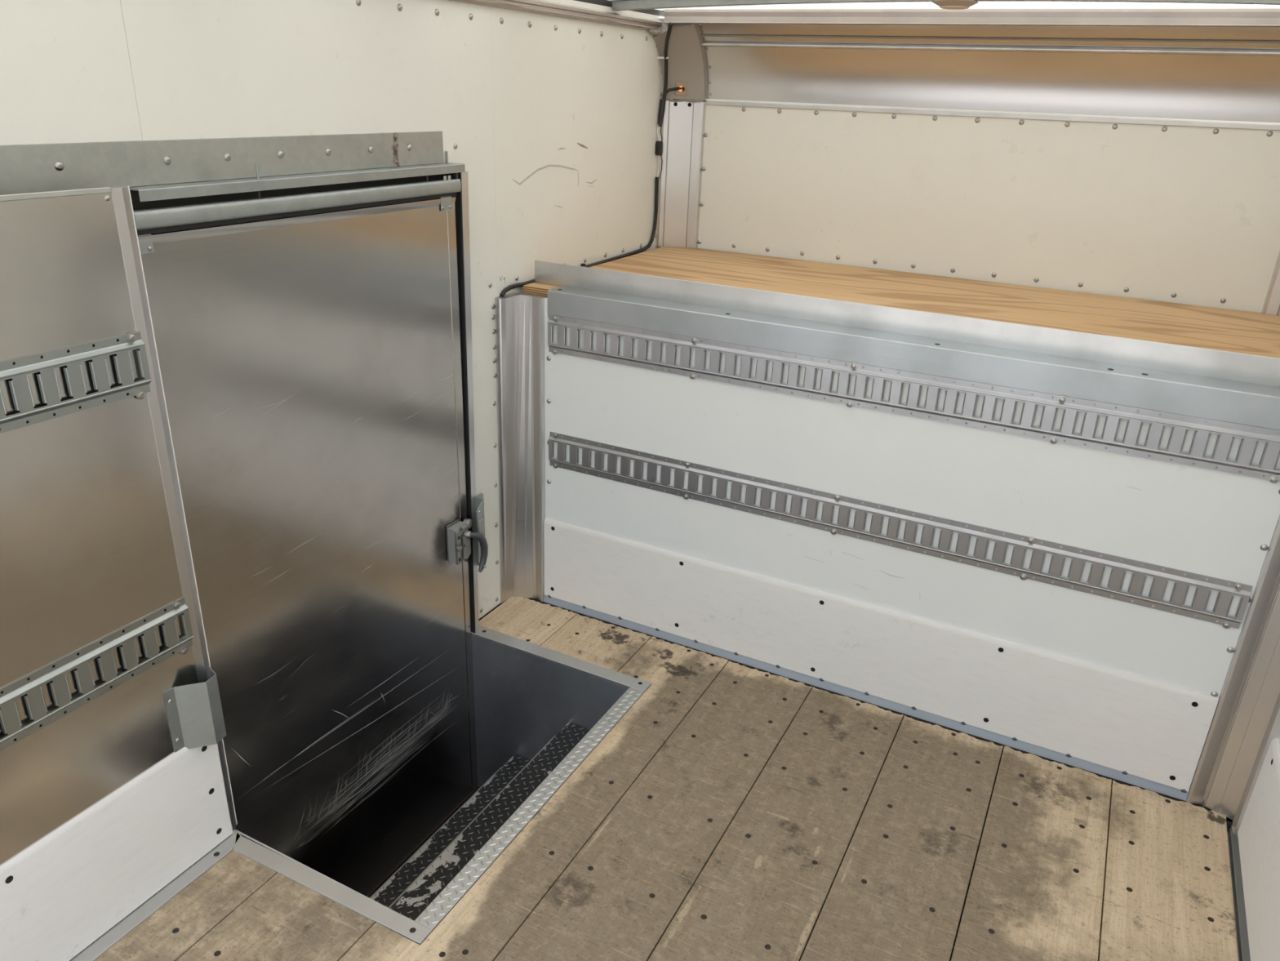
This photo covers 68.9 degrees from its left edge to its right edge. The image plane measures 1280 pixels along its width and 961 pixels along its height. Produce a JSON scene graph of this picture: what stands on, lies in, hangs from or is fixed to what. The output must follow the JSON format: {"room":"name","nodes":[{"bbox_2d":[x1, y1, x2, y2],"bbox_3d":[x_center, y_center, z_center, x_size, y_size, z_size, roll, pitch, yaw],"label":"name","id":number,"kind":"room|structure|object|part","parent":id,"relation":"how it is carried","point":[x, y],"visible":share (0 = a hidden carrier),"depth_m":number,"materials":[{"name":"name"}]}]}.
{"room":"cargo space","nodes":[
{"label":"cargo space","id":0,"kind":"room"},
{"bbox_2d":[0,0,672,621],"bbox_3d":[-0.889,0.092,2.593,0.035,2.880,4.260,13,25,24],"label":"wall","id":1,"kind":"structure","parent":0,"point":[552,122],"depth_m":2.59,"materials":[{"name":"beige metal"}]},
{"bbox_3d":[-1.446,0.185,1.425,0.006,2.075,1.762,13,25,24],"label":"panel","id":2,"kind":"part","parent":1,"relation":"part of","materials":[{"name":"beige paint"}]},
{"bbox_2d":[0,186,237,866],"bbox_3d":[-1.405,0.436,1.443,0.020,1.602,1.664,13,25,24],"label":"lining","id":3,"kind":"object","parent":1,"relation":"attached to","point":[95,540],"visible":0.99,"depth_m":1.87,"materials":[{"name":"metal"}]},
{"bbox_2d":[0,331,151,433],"bbox_3d":[-1.376,0.020,1.266,0.012,0.138,1.575,13,25,24],"label":"track","id":4,"kind":"object","parent":3,"relation":"attached to","point":[20,385],"visible":1,"depth_m":1.78,"materials":[{"name":"metal"}]},
{"bbox_2d":[0,597,193,751],"bbox_3d":[-1.401,0.589,1.500,0.012,0.138,1.575,13,25,24],"label":"track","id":5,"kind":"object","parent":3,"relation":"attached to","point":[10,717],"visible":1,"depth_m":1.94,"materials":[{"name":"metal"}]},
{"bbox_2d":[0,743,232,960],"bbox_3d":[-1.425,1.026,1.670,0.010,0.328,1.632,13,25,24],"label":"baseboard","id":6,"kind":"structure","parent":3,"relation":"attached to","point":[60,894],"depth_m":2.09,"materials":[{"name":"white"}]},
{"bbox_3d":[-1.031,0.171,2.109,0.018,1.600,0.044,13,25,24],"label":"edge trim","id":7,"kind":"part","parent":3,"relation":"part of","materials":[{"name":"metal"}]},
{"bbox_2d":[163,666,226,752],"bbox_3d":[-1.041,0.550,2.204,0.050,0.177,0.123,13,25,24],"label":"holder","id":8,"kind":"object","parent":3,"relation":"attached to","point":[200,716],"visible":1,"depth_m":2.19,"materials":[{"name":"metal"}]},
{"bbox_2d":[0,130,485,632],"bbox_3d":[-1.187,0.531,2.040,0.087,2.375,2.786,13,25,24],"label":"door frame","id":9,"kind":"structure","parent":1,"relation":"attached to","point":[32,167],"depth_m":2.15,"materials":[{"name":"metal"}]},
{"bbox_3d":[-0.540,0.189,3.167,0.003,0.258,0.035,13,25,24],"label":"keeper plate","id":10,"kind":"part","parent":9,"relation":"part of","materials":[{"name":"metal"}]},
{"bbox_2d":[129,162,465,230],"bbox_3d":[-0.780,-0.730,2.314,0.052,0.128,1.087,13,25,24],"label":"door track","id":11,"kind":"object","parent":1,"relation":"attached to","point":[184,203],"visible":0.92,"depth_m":2.18,"materials":[{"name":"metal"}]},
{"bbox_3d":[-0.803,-0.718,2.333,0.002,0.091,1.085,13,25,24],"label":"plate","id":12,"kind":"part","parent":11,"relation":"part of","materials":[{"name":"grey metal"}]},
{"bbox_2d":[129,162,465,201],"bbox_3d":[-0.778,-0.748,2.311,0.048,0.023,1.055,13,25,24],"label":"hood","id":13,"kind":"object","parent":11,"relation":"attached to","point":[227,188],"depth_m":2.21,"materials":[{"name":"metal"}]},
{"bbox_2d":[137,191,488,897],"bbox_3d":[-0.814,0.353,2.710,0.108,2.214,1.172,13,25,24],"label":"door","id":14,"kind":"structure","parent":11,"relation":"hanging from","point":[310,361],"depth_m":2.58,"materials":[{"name":"metal"}]},
{"bbox_3d":[-0.543,0.239,3.144,0.028,0.161,0.074,20,29,36],"label":"lever","id":15,"kind":"part","parent":14,"relation":"part of","materials":[{"name":"grey metal"}]},
{"bbox_3d":[-0.760,-0.303,2.649,0.006,2.075,1.208,13,25,24],"label":"panel","id":16,"kind":"part","parent":1,"relation":"part of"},
{"bbox_2d":[449,0,662,30],"bbox_3d":[-0.864,-1.112,1.982,0.024,0.038,4.070,13,25,24],"label":"rail","id":17,"kind":"object","parent":1,"relation":"attached to","point":[538,6],"visible":0.9,"depth_m":3.10,"materials":[{"name":"metal"}]},
{"bbox_3d":[-0.184,-0.714,3.676,0.006,2.075,1.284,13,25,24],"label":"panel","id":18,"kind":"part","parent":1,"relation":"part of","materials":[{"name":"beige paint"}]},
{"bbox_2d":[499,22,672,296],"bbox_3d":[-0.147,-1.205,3.392,0.089,0.897,1.158,13,25,24],"label":"wiring loom","id":19,"kind":"object","parent":1,"relation":"attached to","point":[659,144],"visible":0.94,"depth_m":3.80,"materials":[{"name":"black plastic"}]},
{"bbox_2d":[94,595,1238,960],"bbox_3d":[-0.106,1.210,1.865,2.430,0.061,3.050,13,25,24],"label":"floor","id":20,"kind":"structure","parent":0,"point":[735,811],"depth_m":2.41,"materials":[{"name":"brown wood"}]},
{"bbox_2d":[69,830,239,960],"bbox_3d":[-1.409,1.184,1.732,0.048,0.007,1.644,13,25,24],"label":"edging strip","id":21,"kind":"object","parent":20,"relation":"on","point":[97,948],"visible":1,"depth_m":2.20,"materials":[{"name":"metal"}]},
{"bbox_2d":[233,831,431,944],"bbox_3d":[-0.773,0.984,2.266,0.634,0.007,0.052,13,25,24],"label":"edging strip","id":22,"kind":"object","parent":20,"relation":"on","point":[397,922],"visible":1,"depth_m":2.25,"materials":[{"name":"metal"}]},
{"bbox_2d":[234,634,629,923],"bbox_3d":[-0.587,1.113,2.896,0.675,0.706,1.076,13,25,24],"label":"well","id":23,"kind":"object","parent":20,"relation":"in","point":[531,711],"visible":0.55,"depth_m":3.19,"materials":[{"name":"metal"}]},
{"bbox_3d":[-0.825,1.287,2.449,0.645,0.696,0.005,13,25,24],"label":"panel","id":24,"kind":"part","parent":23,"relation":"part of","materials":[{"name":"metal"}]},
{"bbox_3d":[-0.331,0.935,3.331,0.645,0.696,0.005,13,25,24],"label":"panel","id":25,"kind":"part","parent":23,"relation":"part of","materials":[{"name":"metal"}]},
{"bbox_2d":[494,292,545,603],"bbox_3d":[-0.420,-0.075,3.322,0.132,1.156,0.118,13,25,24],"label":"post","id":26,"kind":"object","parent":20,"relation":"on","point":[519,317],"visible":1,"depth_m":3.31,"materials":[{"name":"metal"}]},
{"bbox_2d":[414,687,644,931],"bbox_3d":[-0.257,0.859,2.608,0.052,0.008,1.068,13,25,24],"label":"strip","id":27,"kind":"object","parent":20,"relation":"on","point":[441,906],"visible":1,"depth_m":2.50,"materials":[{"name":"metal"}]},
{"bbox_2d":[471,625,636,687],"bbox_3d":[-0.307,0.602,3.215,0.645,0.007,0.054,13,25,24],"label":"edging strip","id":28,"kind":"object","parent":20,"relation":"on","point":[559,658],"visible":1,"depth_m":3.20,"materials":[{"name":"metal"}]},
{"bbox_2d":[630,678,651,692],"bbox_3d":[0.003,0.675,3.071,0.053,0.007,0.054,13,25,24],"label":"edging strip","id":29,"kind":"object","parent":20,"relation":"on","point":[639,684],"visible":1,"depth_m":3.07,"materials":[{"name":"metal"}]},
{"bbox_2d":[1186,515,1279,820],"bbox_3d":[1.615,0.403,2.372,0.132,1.156,0.118,13,25,24],"label":"post","id":30,"kind":"object","parent":20,"relation":"on","point":[1250,692],"visible":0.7,"depth_m":2.48,"materials":[{"name":"metal"}]},
{"bbox_2d":[1226,827,1250,960],"bbox_3d":[0.942,1.460,1.341,0.031,0.021,2.990,13,25,24],"label":"channel","id":31,"kind":"object","parent":20,"relation":"on","point":[1242,941],"visible":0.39,"depth_m":2.35,"materials":[{"name":"grey metal"}]},
{"bbox_2d":[656,1,917,9],"bbox_3d":[0.214,-0.935,1.474,2.490,0.027,4.112,13,25,24],"label":"ceiling","id":32,"kind":"structure","parent":0,"point":[886,2],"depth_m":3.49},
{"bbox_2d":[609,0,1279,10],"bbox_3d":[0.986,-1.471,2.857,2.422,0.054,0.090,13,25,24],"label":"bow","id":33,"kind":"object","parent":32,"relation":"attached to","point":[617,5],"visible":0.98,"depth_m":3.10,"materials":[{"name":"metal"}]},
{"bbox_2d":[932,0,978,9],"bbox_3d":[0.968,-1.462,2.868,0.137,0.022,0.137,13,25,24],"label":"dome lamp","id":34,"kind":"object","parent":33,"relation":"attached to","point":[944,4],"visible":1,"depth_m":2.83,"materials":[{"name":"beige plastic"}]},
{"bbox_2d":[544,297,1279,697],"bbox_3d":[0.621,0.148,2.889,2.163,1.155,0.017,13,25,24],"label":"wall","id":35,"kind":"structure","parent":0,"point":[1201,521],"depth_m":2.74,"materials":[{"name":"white metal"}]},
{"bbox_2d":[543,594,1188,800],"bbox_3d":[0.596,0.666,3.096,2.163,0.038,0.016,13,25,24],"label":"strip","id":36,"kind":"object","parent":35,"relation":"attached to","point":[1124,776],"visible":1,"depth_m":3.00,"materials":[{"name":"grey metal"}]},
{"bbox_2d":[543,517,1218,791],"bbox_3d":[0.603,0.510,3.032,2.161,0.316,0.013,13,25,24],"label":"baseboard","id":37,"kind":"structure","parent":35,"relation":"attached to","point":[1147,728],"depth_m":2.93,"materials":[{"name":"white"}]},
{"bbox_2d":[548,431,1253,628],"bbox_3d":[0.625,0.112,2.861,2.134,0.135,0.012,13,25,24],"label":"track","id":38,"kind":"object","parent":35,"relation":"attached to","point":[1180,591],"visible":1,"depth_m":2.76,"materials":[{"name":"metal"}]},
{"bbox_2d":[523,246,1279,358],"bbox_3d":[0.921,-0.594,3.159,2.382,0.022,1.146,13,25,24],"label":"wooden shelf","id":39,"kind":"object","parent":35,"relation":"on","point":[1249,332],"visible":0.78,"depth_m":3.24,"materials":[{"name":"brown wood"}]},
{"bbox_2d":[647,17,706,248],"bbox_3d":[0.139,-1.399,3.824,0.158,0.888,0.261,13,25,24],"label":"post","id":40,"kind":"object","parent":39,"relation":"on","point":[682,128],"visible":0.97,"depth_m":3.89,"materials":[{"name":"metal"}]},
{"bbox_2d":[666,81,687,95],"bbox_3d":[0.141,-1.596,3.814,0.110,0.069,0.038,-4,24,-14],"label":"marker lamp","id":41,"kind":"object","parent":40,"relation":"attached to","point":[680,88],"visible":1,"depth_m":3.81,"materials":[{"name":"orange"}]},
{"bbox_3d":[0.168,-1.605,3.819,0.048,0.053,0.023,3,23,1],"label":"plate","id":42,"kind":"part","parent":41,"relation":"part of","materials":[{"name":"beige"}]},
{"bbox_2d":[534,260,1279,386],"bbox_3d":[0.689,-0.473,2.723,2.374,0.076,0.004,13,25,24],"label":"trim","id":43,"kind":"object","parent":39,"relation":"on","point":[1208,362],"visible":1,"depth_m":2.65,"materials":[{"name":"metal"}]},
{"bbox_2d":[1261,250,1279,315],"bbox_3d":[2.166,-0.936,2.909,0.158,0.888,0.200,13,25,24],"label":"post","id":44,"kind":"object","parent":39,"relation":"on","point":[1271,306],"visible":1,"depth_m":3.14,"materials":[{"name":"metal"}]},
{"bbox_2d":[547,285,1279,434],"bbox_3d":[0.660,-0.384,2.709,2.132,0.091,0.104,13,25,24],"label":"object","id":45,"kind":"object","parent":35,"relation":"attached to","point":[1252,404],"visible":1,"depth_m":2.58,"materials":[{"name":"metal"}]},
{"bbox_2d":[547,314,1279,483],"bbox_3d":[0.638,-0.271,2.696,2.134,0.135,0.012,13,25,24],"label":"track","id":46,"kind":"object","parent":35,"relation":"attached to","point":[1271,452],"visible":1,"depth_m":2.60,"materials":[{"name":"metal"}]},
{"bbox_2d":[672,23,1279,312],"bbox_3d":[1.173,-1.150,3.420,2.430,0.973,0.174,13,25,24],"label":"wall","id":47,"kind":"structure","parent":0,"point":[1181,211],"depth_m":3.39,"materials":[{"name":"beige metal"}]},
{"bbox_2d":[663,8,1279,26],"bbox_3d":[1.151,-1.569,3.161,2.346,0.049,0.077,13,25,24],"label":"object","id":48,"kind":"object","parent":47,"relation":"attached to","point":[1204,17],"visible":0.95,"depth_m":3.10,"materials":[{"name":"metal"}]},
{"bbox_2d":[1231,693,1279,835],"bbox_3d":[1.287,0.282,1.448,0.061,2.190,4.260,13,25,24],"label":"wall","id":49,"kind":"structure","parent":0,"point":[1273,731],"depth_m":2.42,"materials":[{"name":"metal"}]},
{"bbox_2d":[1237,737,1279,960],"bbox_3d":[0.936,1.280,1.231,0.013,0.316,2.922,13,25,24],"label":"wall panel","id":50,"kind":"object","parent":49,"relation":"attached to","point":[1259,831],"depth_m":2.22,"materials":[{"name":"white"}]}
]}

